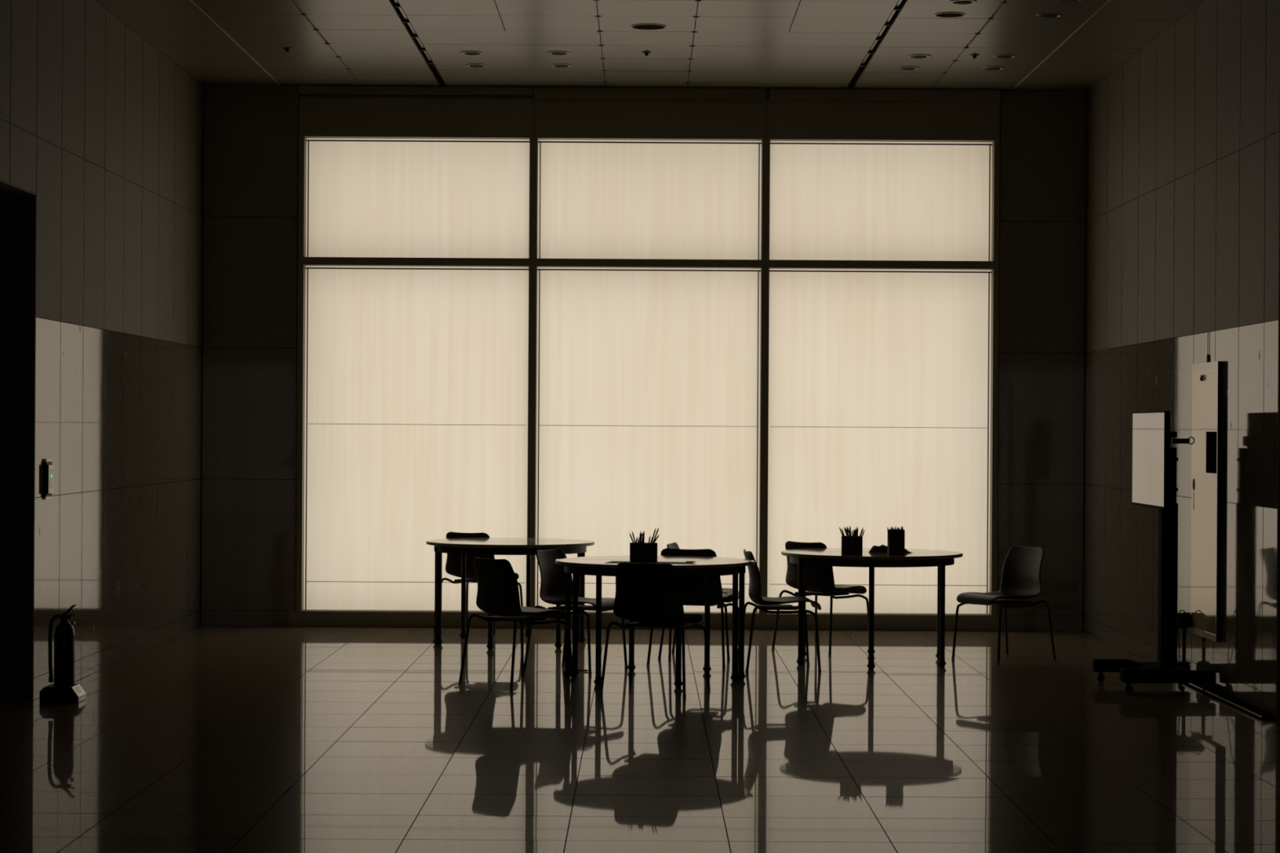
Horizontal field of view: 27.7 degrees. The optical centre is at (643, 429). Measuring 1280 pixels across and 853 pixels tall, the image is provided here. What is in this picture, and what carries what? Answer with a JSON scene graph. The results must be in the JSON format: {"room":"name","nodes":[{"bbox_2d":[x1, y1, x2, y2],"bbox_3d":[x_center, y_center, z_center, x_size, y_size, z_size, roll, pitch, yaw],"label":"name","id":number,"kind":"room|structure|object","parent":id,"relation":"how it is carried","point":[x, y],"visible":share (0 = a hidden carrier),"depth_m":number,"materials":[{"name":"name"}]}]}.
{"room":"classroom","nodes":[
{"label":"classroom","id":0,"kind":"room"},
{"bbox_2d":[0,0,203,700],"bbox_3d":[-5.060,-0.671,7.975,3.400,4.320,24.150,0,0,0],"label":"wall","id":1,"kind":"structure","parent":0,"point":[101,131],"depth_m":15.92,"materials":[{"name":"paint"}]},
{"bbox_2d":[43,458,53,499],"bbox_3d":[-3.349,0.282,14.620,0.030,0.228,0.140,0,0,0],"label":"access panel","id":2,"kind":"object","parent":1,"relation":"attached to","point":[48,484],"visible":1,"depth_m":14.57,"materials":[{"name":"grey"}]},
{"bbox_2d":[0,626,1279,852],"bbox_3d":[-0.012,1.619,8.025,13.524,0.201,24.250,0,0,0],"label":"floor","id":3,"kind":"structure","parent":0,"point":[202,739],"depth_m":12.25,"materials":[{"name":"tile"}]},
{"bbox_2d":[39,684,86,703],"bbox_3d":[-3.200,1.457,14.300,0.214,0.087,0.200,0,0,0],"label":"stand","id":4,"kind":"object","parent":3,"relation":"on","point":[75,694],"visible":0.99,"depth_m":14.20,"materials":[{"name":"black plastic"}]},
{"bbox_2d":[48,604,75,686],"bbox_3d":[-3.203,1.190,14.300,0.144,0.447,0.116,0,0,0],"label":"fire extinguisher","id":5,"kind":"object","parent":4,"relation":"on","point":[64,633],"visible":1,"depth_m":14.26,"materials":[{"name":"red metal"}]},
{"bbox_2d":[433,532,524,636],"bbox_3d":[-1.207,1.134,19.210,0.524,0.756,0.492,0,0,26],"label":"shell chair","id":6,"kind":"object","parent":3,"relation":"on","point":[453,564],"visible":0.36,"depth_m":19.09,"materials":[{"name":"grey plastic"}]},
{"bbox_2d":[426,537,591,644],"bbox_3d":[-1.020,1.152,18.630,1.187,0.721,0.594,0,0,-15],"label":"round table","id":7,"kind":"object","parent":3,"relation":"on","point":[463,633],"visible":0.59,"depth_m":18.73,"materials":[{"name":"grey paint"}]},
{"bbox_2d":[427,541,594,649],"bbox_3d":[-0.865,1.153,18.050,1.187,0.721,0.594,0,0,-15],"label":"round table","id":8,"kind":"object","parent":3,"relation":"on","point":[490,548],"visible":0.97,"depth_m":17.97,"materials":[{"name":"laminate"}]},
{"bbox_2d":[458,557,574,690],"bbox_3d":[-0.745,1.137,15.390,0.492,0.756,0.524,0,0,-40],"label":"shell chair","id":9,"kind":"object","parent":3,"relation":"on","point":[498,591],"visible":1,"depth_m":15.28,"materials":[{"name":"grey paint"}]},
{"bbox_2d":[524,548,627,675],"bbox_3d":[-0.417,1.139,16.320,0.492,0.756,0.524,0,0,27],"label":"shell chair","id":10,"kind":"object","parent":3,"relation":"on","point":[553,575],"visible":0.67,"depth_m":16.36,"materials":[{"name":"grey paint"}]},
{"bbox_2d":[555,559,749,687],"bbox_3d":[0.003,1.159,15.497,1.187,0.721,0.594,0,0,10],"label":"round table","id":11,"kind":"object","parent":3,"relation":"on","point":[597,567],"visible":0.86,"depth_m":15.40,"materials":[{"name":"grey paint"}]},
{"bbox_2d":[629,542,657,561],"bbox_3d":[0.002,0.742,15.620,0.164,0.112,0.090,0,0,-2],"label":"pencil box","id":12,"kind":"object","parent":11,"relation":"on","point":[646,552],"visible":1,"depth_m":15.57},
{"bbox_2d":[604,560,692,564],"bbox_3d":[0.037,0.798,15.493,0.515,0.001,0.235,0,0,6],"label":"paper sheet","id":13,"kind":"object","parent":11,"relation":"on","point":[612,562],"visible":1,"depth_m":15.47,"materials":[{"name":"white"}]},
{"bbox_2d":[599,562,710,697],"bbox_3d":[0.078,1.142,15.000,0.524,0.756,0.492,0,0,20],"label":"shell chair","id":14,"kind":"object","parent":3,"relation":"on","point":[649,595],"visible":1,"depth_m":14.83,"materials":[{"name":"grey paint"}]},
{"bbox_2d":[646,548,738,668],"bbox_3d":[0.343,1.144,16.830,0.524,0.756,0.492,0,0,17],"label":"shell chair","id":15,"kind":"object","parent":3,"relation":"on","point":[692,588],"visible":0.6,"depth_m":16.64,"materials":[{"name":"grey paint"}]},
{"bbox_2d":[737,549,821,672],"bbox_3d":[0.863,1.147,16.490,0.492,0.756,0.524,0,0,-5],"label":"shell chair","id":16,"kind":"object","parent":3,"relation":"on","point":[764,603],"visible":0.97,"depth_m":16.33,"materials":[{"name":"grey paint"}]},
{"bbox_2d":[771,541,868,654],"bbox_3d":[1.243,1.149,17.920,0.524,0.756,0.492,0,0,43],"label":"shell chair","id":17,"kind":"object","parent":3,"relation":"on","point":[820,580],"visible":0.84,"depth_m":17.79,"materials":[{"name":"grey paint"}]},
{"bbox_2d":[781,551,962,669],"bbox_3d":[1.472,1.167,16.731,1.187,0.721,0.594,0,0,5],"label":"round table","id":18,"kind":"object","parent":3,"relation":"on","point":[871,560],"visible":1,"depth_m":16.65,"materials":[{"name":"laminate"}]},
{"bbox_2d":[841,535,862,554],"bbox_3d":[1.347,0.749,16.750,0.134,0.115,0.085,0,0,3],"label":"pencil box","id":19,"kind":"object","parent":18,"relation":"on","point":[850,544],"visible":1,"depth_m":16.71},
{"bbox_2d":[868,544,909,552],"bbox_3d":[1.610,0.781,16.970,0.274,0.053,0.130,0,0,-2],"label":"pouch","id":20,"kind":"object","parent":18,"relation":"on","point":[882,548],"visible":0.66,"depth_m":16.92,"materials":[{"name":"black fabric"}]},
{"bbox_2d":[887,529,904,555],"bbox_3d":[1.628,0.728,16.700,0.102,0.160,0.080,0,0,-1],"label":"pencil box","id":21,"kind":"object","parent":18,"relation":"on","point":[896,537],"visible":1,"depth_m":16.66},
{"bbox_2d":[887,526,888,545],"bbox_3d":[1.579,0.714,16.676,0.022,0.176,0.007,0,0,0],"label":"pencil","id":22,"kind":"object","parent":21,"relation":"in","point":[887,526],"visible":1,"depth_m":16.67,"materials":[{"name":"grey wood"}]},
{"bbox_2d":[951,545,1056,666],"bbox_3d":[2.378,1.156,17.140,0.492,0.756,0.524,0,0,-30],"label":"shell chair","id":23,"kind":"object","parent":3,"relation":"on","point":[1021,569],"visible":1,"depth_m":17.20,"materials":[{"name":"grey paint"}]},
{"bbox_2d":[1092,411,1216,693],"bbox_3d":[3.042,0.718,15.380,0.592,1.642,0.980,0,0,0],"label":"display stand","id":24,"kind":"object","parent":3,"relation":"on","point":[1153,460],"visible":1,"depth_m":15.38,"materials":[{"name":"black metal"}]},
{"bbox_2d":[1177,609,1191,665],"bbox_3d":[3.284,1.267,15.790,0.096,0.332,0.092,0,0,0],"label":"spotlight","id":25,"kind":"object","parent":24,"relation":"on","point":[1184,619],"visible":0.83,"depth_m":15.77,"materials":[{"name":"black metal"}]},
{"bbox_2d":[200,66,1087,631],"bbox_3d":[0.002,-0.590,19.918,13.524,4.420,0.365,0,0,0],"label":"wall","id":26,"kind":"structure","parent":0,"point":[251,133],"depth_m":19.75,"materials":[{"name":"paint"}]},
{"bbox_2d":[288,610,998,631],"bbox_3d":[0.008,1.460,19.746,5.402,0.120,0.048,0,0,0],"label":"trim","id":27,"kind":"structure","parent":26,"relation":"attached to","point":[304,618],"depth_m":19.72,"materials":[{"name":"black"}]},
{"bbox_2d":[296,135,999,615],"bbox_3d":[0.035,-0.456,19.985,5.332,3.712,0.530,0,0,0],"label":"window","id":28,"kind":"structure","parent":26,"relation":"in","point":[726,348],"depth_m":19.85,"materials":[{"name":"beige"}]},
{"bbox_2d":[298,85,1000,101],"bbox_3d":[0.048,-2.554,19.735,5.332,0.084,0.070,0,0,0],"label":"trim","id":29,"kind":"structure","parent":26,"relation":"attached to","point":[539,92],"depth_m":19.70,"materials":[{"name":"beige"}]},
{"bbox_2d":[94,0,1204,90],"bbox_3d":[0.015,-2.748,8.025,13.524,0.304,24.250,0,0,0],"label":"ceiling","id":30,"kind":"structure","parent":0,"point":[817,44],"depth_m":17.34,"materials":[{"name":"paint"}]},
{"bbox_2d":[282,47,292,52],"bbox_3d":[-2.441,-2.682,17.783,0.068,0.188,0.068,0,0,0],"label":"sprinkler","id":31,"kind":"object","parent":30,"relation":"attached to","point":[286,48],"visible":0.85,"depth_m":17.77,"materials":[{"name":"grey paint"}]},
{"bbox_2d":[393,0,443,79],"bbox_3d":[-1.521,-2.653,8.870,0.060,0.072,21.740,0,0,0],"label":"ceiling track","id":32,"kind":"object","parent":30,"relation":"attached to","point":[397,4],"visible":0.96,"depth_m":17.43,"materials":[{"name":"black metal"}]},
{"bbox_2d":[459,50,484,55],"bbox_3d":[-1.186,-2.601,17.951,0.168,0.013,0.168,0,0,0],"label":"recessed light","id":33,"kind":"object","parent":30,"relation":"in","point":[466,52],"visible":1,"depth_m":17.92,"materials":[{"name":"grey metal"}]},
{"bbox_2d":[465,63,488,67],"bbox_3d":[-1.194,-2.601,18.576,0.168,0.013,0.168,0,0,0],"label":"recessed light","id":34,"kind":"object","parent":30,"relation":"in","point":[473,65],"visible":1,"depth_m":18.54,"materials":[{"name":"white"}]},
{"bbox_2d":[546,50,570,55],"bbox_3d":[-0.585,-2.597,17.926,0.168,0.013,0.168,0,0,0],"label":"recessed light","id":35,"kind":"object","parent":30,"relation":"in","point":[553,52],"visible":1,"depth_m":17.89,"materials":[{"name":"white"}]},
{"bbox_2d":[550,63,573,67],"bbox_3d":[-0.586,-2.597,18.550,0.168,0.013,0.168,0,0,0],"label":"recessed light","id":36,"kind":"object","parent":30,"relation":"in","point":[557,65],"visible":1,"depth_m":18.52,"materials":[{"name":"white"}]},
{"bbox_2d":[641,51,651,56],"bbox_3d":[0.023,-2.667,17.869,0.068,0.188,0.068,0,0,0],"label":"sprinkler","id":37,"kind":"object","parent":30,"relation":"attached to","point":[646,54],"visible":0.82,"depth_m":17.86,"materials":[{"name":"grey paint"}]},
{"bbox_2d":[630,23,666,30],"bbox_3d":[0.035,-2.658,16.744,0.236,0.124,0.236,0,0,0],"label":"recessed light","id":38,"kind":"object","parent":30,"relation":"in","point":[640,26],"visible":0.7,"depth_m":16.83,"materials":[{"name":"grey metal"}]},
{"bbox_2d":[849,0,902,82],"bbox_3d":[1.569,-2.635,8.870,0.060,0.072,21.740,0,0,0],"label":"ceiling track","id":39,"kind":"object","parent":30,"relation":"attached to","point":[896,7],"visible":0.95,"depth_m":17.30,"materials":[{"name":"black metal"}]},
{"bbox_2d":[897,66,919,70],"bbox_3d":[1.901,-2.582,18.578,0.168,0.013,0.168,0,0,0],"label":"recessed light","id":40,"kind":"object","parent":30,"relation":"in","point":[904,68],"visible":1,"depth_m":18.54,"materials":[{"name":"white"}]},
{"bbox_2d":[906,53,931,58],"bbox_3d":[1.914,-2.582,17.980,0.168,0.013,0.168,0,0,0],"label":"recessed light","id":41,"kind":"object","parent":30,"relation":"in","point":[917,55],"visible":1,"depth_m":17.94,"materials":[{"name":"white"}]},
{"bbox_2d":[933,12,965,17],"bbox_3d":[1.914,-2.646,16.188,0.196,0.124,0.196,0,0,0],"label":"recessed light","id":42,"kind":"object","parent":30,"relation":"in","point":[946,15],"visible":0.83,"depth_m":16.26,"materials":[{"name":"grey metal"}]},
{"bbox_2d":[949,0,977,4],"bbox_3d":[1.935,-2.582,15.683,0.168,0.013,0.168,0,0,0],"label":"recessed light","id":43,"kind":"object","parent":30,"relation":"in","point":[957,2],"visible":1,"depth_m":15.66,"materials":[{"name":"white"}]},
{"bbox_2d":[969,53,979,58],"bbox_3d":[2.287,-2.653,17.900,0.068,0.188,0.068,0,0,0],"label":"sprinkler","id":44,"kind":"object","parent":30,"relation":"attached to","point":[974,55],"visible":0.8,"depth_m":17.89,"materials":[{"name":"grey paint"}]},
{"bbox_2d":[981,66,1004,70],"bbox_3d":[2.504,-2.578,18.551,0.168,0.013,0.168,0,0,0],"label":"recessed light","id":45,"kind":"object","parent":30,"relation":"in","point":[988,68],"visible":1,"depth_m":18.52,"materials":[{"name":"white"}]},
{"bbox_2d":[992,53,1017,58],"bbox_3d":[2.502,-2.578,17.955,0.168,0.013,0.168,0,0,0],"label":"recessed light","id":46,"kind":"object","parent":30,"relation":"in","point":[1002,55],"visible":1,"depth_m":17.92,"materials":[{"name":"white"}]},
{"bbox_2d":[1035,13,1062,17],"bbox_3d":[2.535,-2.578,16.190,0.168,0.013,0.168,0,0,0],"label":"recessed light","id":47,"kind":"object","parent":30,"relation":"in","point":[1043,15],"visible":1,"depth_m":16.15,"materials":[{"name":"black"}]},
{"bbox_2d":[1057,0,1081,1],"bbox_3d":[2.561,-2.578,15.563,0.168,0.013,0.168,0,0,0],"label":"recessed light","id":48,"kind":"object","parent":30,"relation":"in","point":[1057,0],"visible":1,"depth_m":15.58,"materials":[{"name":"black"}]},
{"bbox_2d":[1083,0,1279,719],"bbox_3d":[5.064,-0.609,7.975,3.400,4.320,24.150,0,0,0],"label":"wall","id":49,"kind":"structure","parent":0,"point":[1183,191],"depth_m":16.01,"materials":[{"name":"paint"}]},
{"bbox_2d":[1190,331,1222,642],"bbox_3d":[3.345,0.328,15.409,0.032,1.815,0.733,0,0,0],"label":"sign board","id":50,"kind":"object","parent":49,"relation":"attached to","point":[1207,377],"visible":1,"depth_m":15.34,"materials":[{"name":"beige plastic"}]},
{"bbox_2d":[1146,662,1275,719],"bbox_3d":[3.311,1.529,15.315,0.077,0.022,3.170,0,0,0],"label":"baseboard","id":51,"kind":"structure","parent":49,"relation":"attached to","point":[1238,704],"depth_m":14.45,"materials":[{"name":"black"}]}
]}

